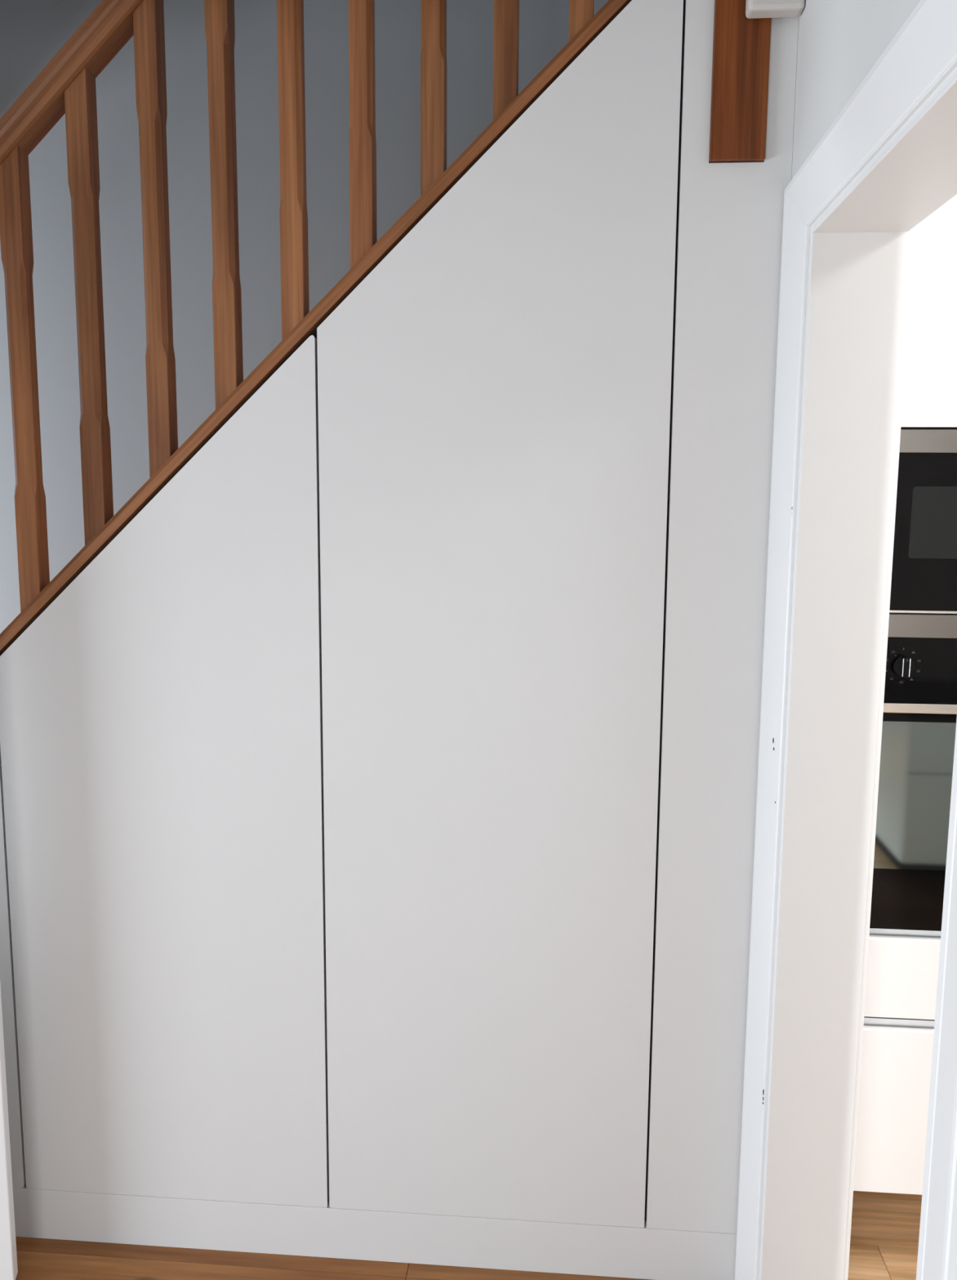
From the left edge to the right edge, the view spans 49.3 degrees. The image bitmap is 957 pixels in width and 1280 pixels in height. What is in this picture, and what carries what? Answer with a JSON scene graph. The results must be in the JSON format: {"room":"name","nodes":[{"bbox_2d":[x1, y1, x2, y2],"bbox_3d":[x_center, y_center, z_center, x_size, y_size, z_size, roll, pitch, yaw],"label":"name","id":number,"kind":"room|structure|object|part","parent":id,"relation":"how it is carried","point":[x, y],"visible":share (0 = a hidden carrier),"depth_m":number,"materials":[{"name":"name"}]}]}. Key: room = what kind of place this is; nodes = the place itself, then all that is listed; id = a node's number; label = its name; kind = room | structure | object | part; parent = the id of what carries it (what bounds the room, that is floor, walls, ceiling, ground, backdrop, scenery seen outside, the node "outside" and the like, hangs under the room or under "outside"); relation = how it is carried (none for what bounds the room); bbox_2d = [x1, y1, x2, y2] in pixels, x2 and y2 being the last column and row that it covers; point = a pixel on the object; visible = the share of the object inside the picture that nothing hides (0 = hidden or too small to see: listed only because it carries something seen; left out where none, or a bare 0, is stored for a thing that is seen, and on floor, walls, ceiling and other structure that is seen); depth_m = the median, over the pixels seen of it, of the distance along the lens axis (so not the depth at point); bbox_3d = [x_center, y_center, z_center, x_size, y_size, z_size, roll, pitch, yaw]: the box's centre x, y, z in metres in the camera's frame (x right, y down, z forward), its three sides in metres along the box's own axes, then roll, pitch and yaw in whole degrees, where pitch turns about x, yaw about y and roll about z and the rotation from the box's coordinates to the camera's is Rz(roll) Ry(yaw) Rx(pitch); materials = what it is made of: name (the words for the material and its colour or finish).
{"room":"home hallway","nodes":[
{"label":"home hallway","id":0,"kind":"room"},
{"bbox_2d":[0,0,608,633],"bbox_3d":[-1.233,-1.411,2.786,3.998,5.000,0.100,1,8,5],"label":"wall","id":1,"kind":"structure","parent":0,"point":[32,32],"depth_m":2.72,"materials":[{"name":"grey paint"}]},
{"bbox_2d":[15,1191,921,1279],"bbox_3d":[-0.110,1.550,-0.034,6.805,0.060,6.200,1,8,5],"label":"floor","id":2,"kind":"structure","parent":0,"point":[885,1228],"depth_m":2.05,"materials":[{"name":"brown wood"}]},
{"bbox_2d":[0,0,798,1279],"bbox_3d":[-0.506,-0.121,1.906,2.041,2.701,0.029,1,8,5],"label":"tall cabinet","id":3,"kind":"object","parent":2,"relation":"on","point":[378,801],"visible":0.93,"depth_m":1.91,"materials":[{"name":"white wood"}]},
{"bbox_3d":[-1.219,0.569,2.061,0.620,1.065,0.022,1,8,5],"label":"door","id":4,"kind":"part","parent":3,"relation":"part of","materials":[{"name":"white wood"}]},
{"bbox_3d":[-0.597,0.285,1.968,0.615,1.662,0.022,1,8,5],"label":"door","id":5,"kind":"part","parent":3,"relation":"part of","materials":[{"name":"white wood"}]},
{"bbox_2d":[0,0,631,655],"bbox_3d":[-0.641,-0.662,1.869,2.054,2.890,0.082,1,8,5],"label":"balustrade","id":6,"kind":"object","parent":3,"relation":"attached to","point":[66,85],"visible":0.99,"depth_m":1.82,"materials":[{"name":"brown wood"}]},
{"bbox_3d":[-0.638,-1.071,1.811,2.912,0.056,0.082,-43,3,9],"label":"handrail","id":7,"kind":"part","parent":6,"relation":"part of","materials":[{"name":"brown wood"}]},
{"bbox_3d":[0.021,-0.003,1.876,0.612,2.266,0.022,1,8,5],"label":"door","id":8,"kind":"part","parent":3,"relation":"part of","materials":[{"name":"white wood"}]},
{"bbox_3d":[0.422,-0.157,1.820,0.181,2.593,0.022,1,8,5],"label":"panel","id":9,"kind":"part","parent":3,"relation":"part of","materials":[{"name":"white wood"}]},
{"bbox_2d":[708,0,771,163],"bbox_3d":[0.433,-1.539,1.647,0.089,1.506,0.090,1,8,5],"label":"newel post","id":10,"kind":"object","parent":3,"relation":"attached to","point":[740,43],"visible":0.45,"depth_m":1.69,"materials":[{"name":"brown wood"}]},
{"bbox_2d":[853,194,956,1195],"bbox_3d":[0.998,0.041,2.160,0.600,2.330,0.585,1,8,5],"label":"kitchen cabinet","id":11,"kind":"object","parent":2,"relation":"on","point":[903,965],"visible":0.02,"depth_m":1.97,"materials":[{"name":"white wood"}]},
{"bbox_3d":[0.969,0.903,1.999,0.596,0.348,0.024,1,8,5],"label":"drawer","id":12,"kind":"part","parent":11,"relation":"part of","materials":[{"name":"white wood"}]},
{"bbox_3d":[0.971,0.634,1.962,0.596,0.168,0.024,1,8,5],"label":"drawer","id":13,"kind":"part","parent":11,"relation":"part of","materials":[{"name":"white wood"}]},
{"bbox_2d":[869,613,956,931],"bbox_3d":[0.994,0.215,2.152,0.595,0.593,0.572,1,8,5],"label":"oven","id":14,"kind":"object","parent":11,"relation":"in","point":[919,717],"visible":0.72,"depth_m":1.91,"materials":[{"name":"glass"}]},
{"bbox_3d":[0.765,0.047,1.877,0.039,0.039,0.010,1,8,5],"label":"knob","id":15,"kind":"part","parent":14,"relation":"part of","materials":[{"name":"black plastic"}]},
{"bbox_3d":[0.972,0.340,1.910,0.595,0.413,0.008,1,8,5],"label":"door","id":16,"kind":"part","parent":14,"relation":"part of","materials":[{"name":"black glass"}]},
{"bbox_3d":[0.974,0.126,1.876,0.595,0.018,0.016,1,8,5],"label":"handle","id":17,"kind":"part","parent":14,"relation":"part of","materials":[{"name":"metal"}]},
{"bbox_3d":[0.974,0.058,1.870,0.595,0.117,0.008,1,8,5],"label":"control panel","id":18,"kind":"part","parent":14,"relation":"part of","materials":[{"name":"black glass"}]},
{"bbox_3d":[0.975,-0.022,1.859,0.595,0.042,0.008,1,8,5],"label":"trim","id":19,"kind":"part","parent":14,"relation":"part of","materials":[{"name":"metal"}]},
{"bbox_2d":[888,428,956,613],"bbox_3d":[0.992,-0.232,2.015,0.595,0.325,0.378,1,8,5],"label":"microwave","id":20,"kind":"object","parent":11,"relation":"in","point":[924,572],"visible":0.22,"depth_m":1.84,"materials":[{"name":"glass"}]},
{"bbox_3d":[0.975,-0.048,1.855,0.595,0.004,0.008,1,8,5],"label":"trim","id":21,"kind":"part","parent":20,"relation":"part of","materials":[{"name":"metal"}]},
{"bbox_3d":[0.977,-0.345,1.813,0.595,0.040,0.008,1,8,5],"label":"trim","id":22,"kind":"part","parent":20,"relation":"part of","materials":[{"name":"metal"}]},
{"bbox_3d":[0.981,-0.722,1.768,0.596,0.710,0.020,1,8,5],"label":"door","id":23,"kind":"part","parent":11,"relation":"part of","materials":[{"name":"white wood"}]},
{"bbox_2d":[791,0,919,179],"bbox_3d":[0.455,0.251,0.318,0.146,2.420,4.950,1,8,5],"label":"wall","id":24,"kind":"structure","parent":0,"point":[839,42],"depth_m":1.46,"materials":[{"name":"white paint"}]},
{"bbox_2d":[745,0,804,18],"bbox_3d":[0.470,-1.034,1.649,0.087,0.084,0.038,1,8,5],"label":"trim","id":25,"kind":"structure","parent":24,"relation":"attached to","point":[754,9],"depth_m":1.64,"materials":[{"name":"white paint"}]},
{"bbox_2d":[734,0,956,1279],"bbox_3d":[0.545,0.316,1.372,0.178,1.999,0.971,1,8,5],"label":"door frame","id":26,"kind":"structure","parent":24,"relation":"in","point":[886,162],"depth_m":1.70,"materials":[{"name":"white paint"}]},
{"bbox_3d":[0.504,0.254,1.808,0.024,1.999,0.096,1,8,5],"label":"architrave","id":27,"kind":"part","parent":26,"relation":"part of","materials":[{"name":"white paint"}]},
{"bbox_3d":[0.475,-0.634,1.244,0.024,0.083,0.968,1,8,5],"label":"head architrave","id":28,"kind":"part","parent":26,"relation":"part of","materials":[{"name":"white paint"}]},
{"bbox_3d":[0.664,0.264,1.776,0.008,1.990,0.082,1,8,5],"label":"kitchen architrave","id":29,"kind":"part","parent":26,"relation":"part of","materials":[{"name":"white paint"}]},
{"bbox_3d":[0.432,0.375,0.951,0.024,1.999,0.104,1,8,5],"label":"architrave","id":30,"kind":"part","parent":26,"relation":"part of","materials":[{"name":"white paint"}]},
{"bbox_3d":[-2.531,0.073,1.720,1.640,2.340,0.090,1,8,5],"label":"wall partition","id":31,"kind":"structure","parent":0,"visible":0},
{"bbox_2d":[0,986,17,1279],"bbox_3d":[-1.284,0.241,1.737,0.845,2.020,0.090,-1,8,-12],"label":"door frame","id":32,"kind":"structure","parent":31,"relation":"in","point":[8,1259],"depth_m":1.95,"materials":[{"name":"white paint"}]}
]}

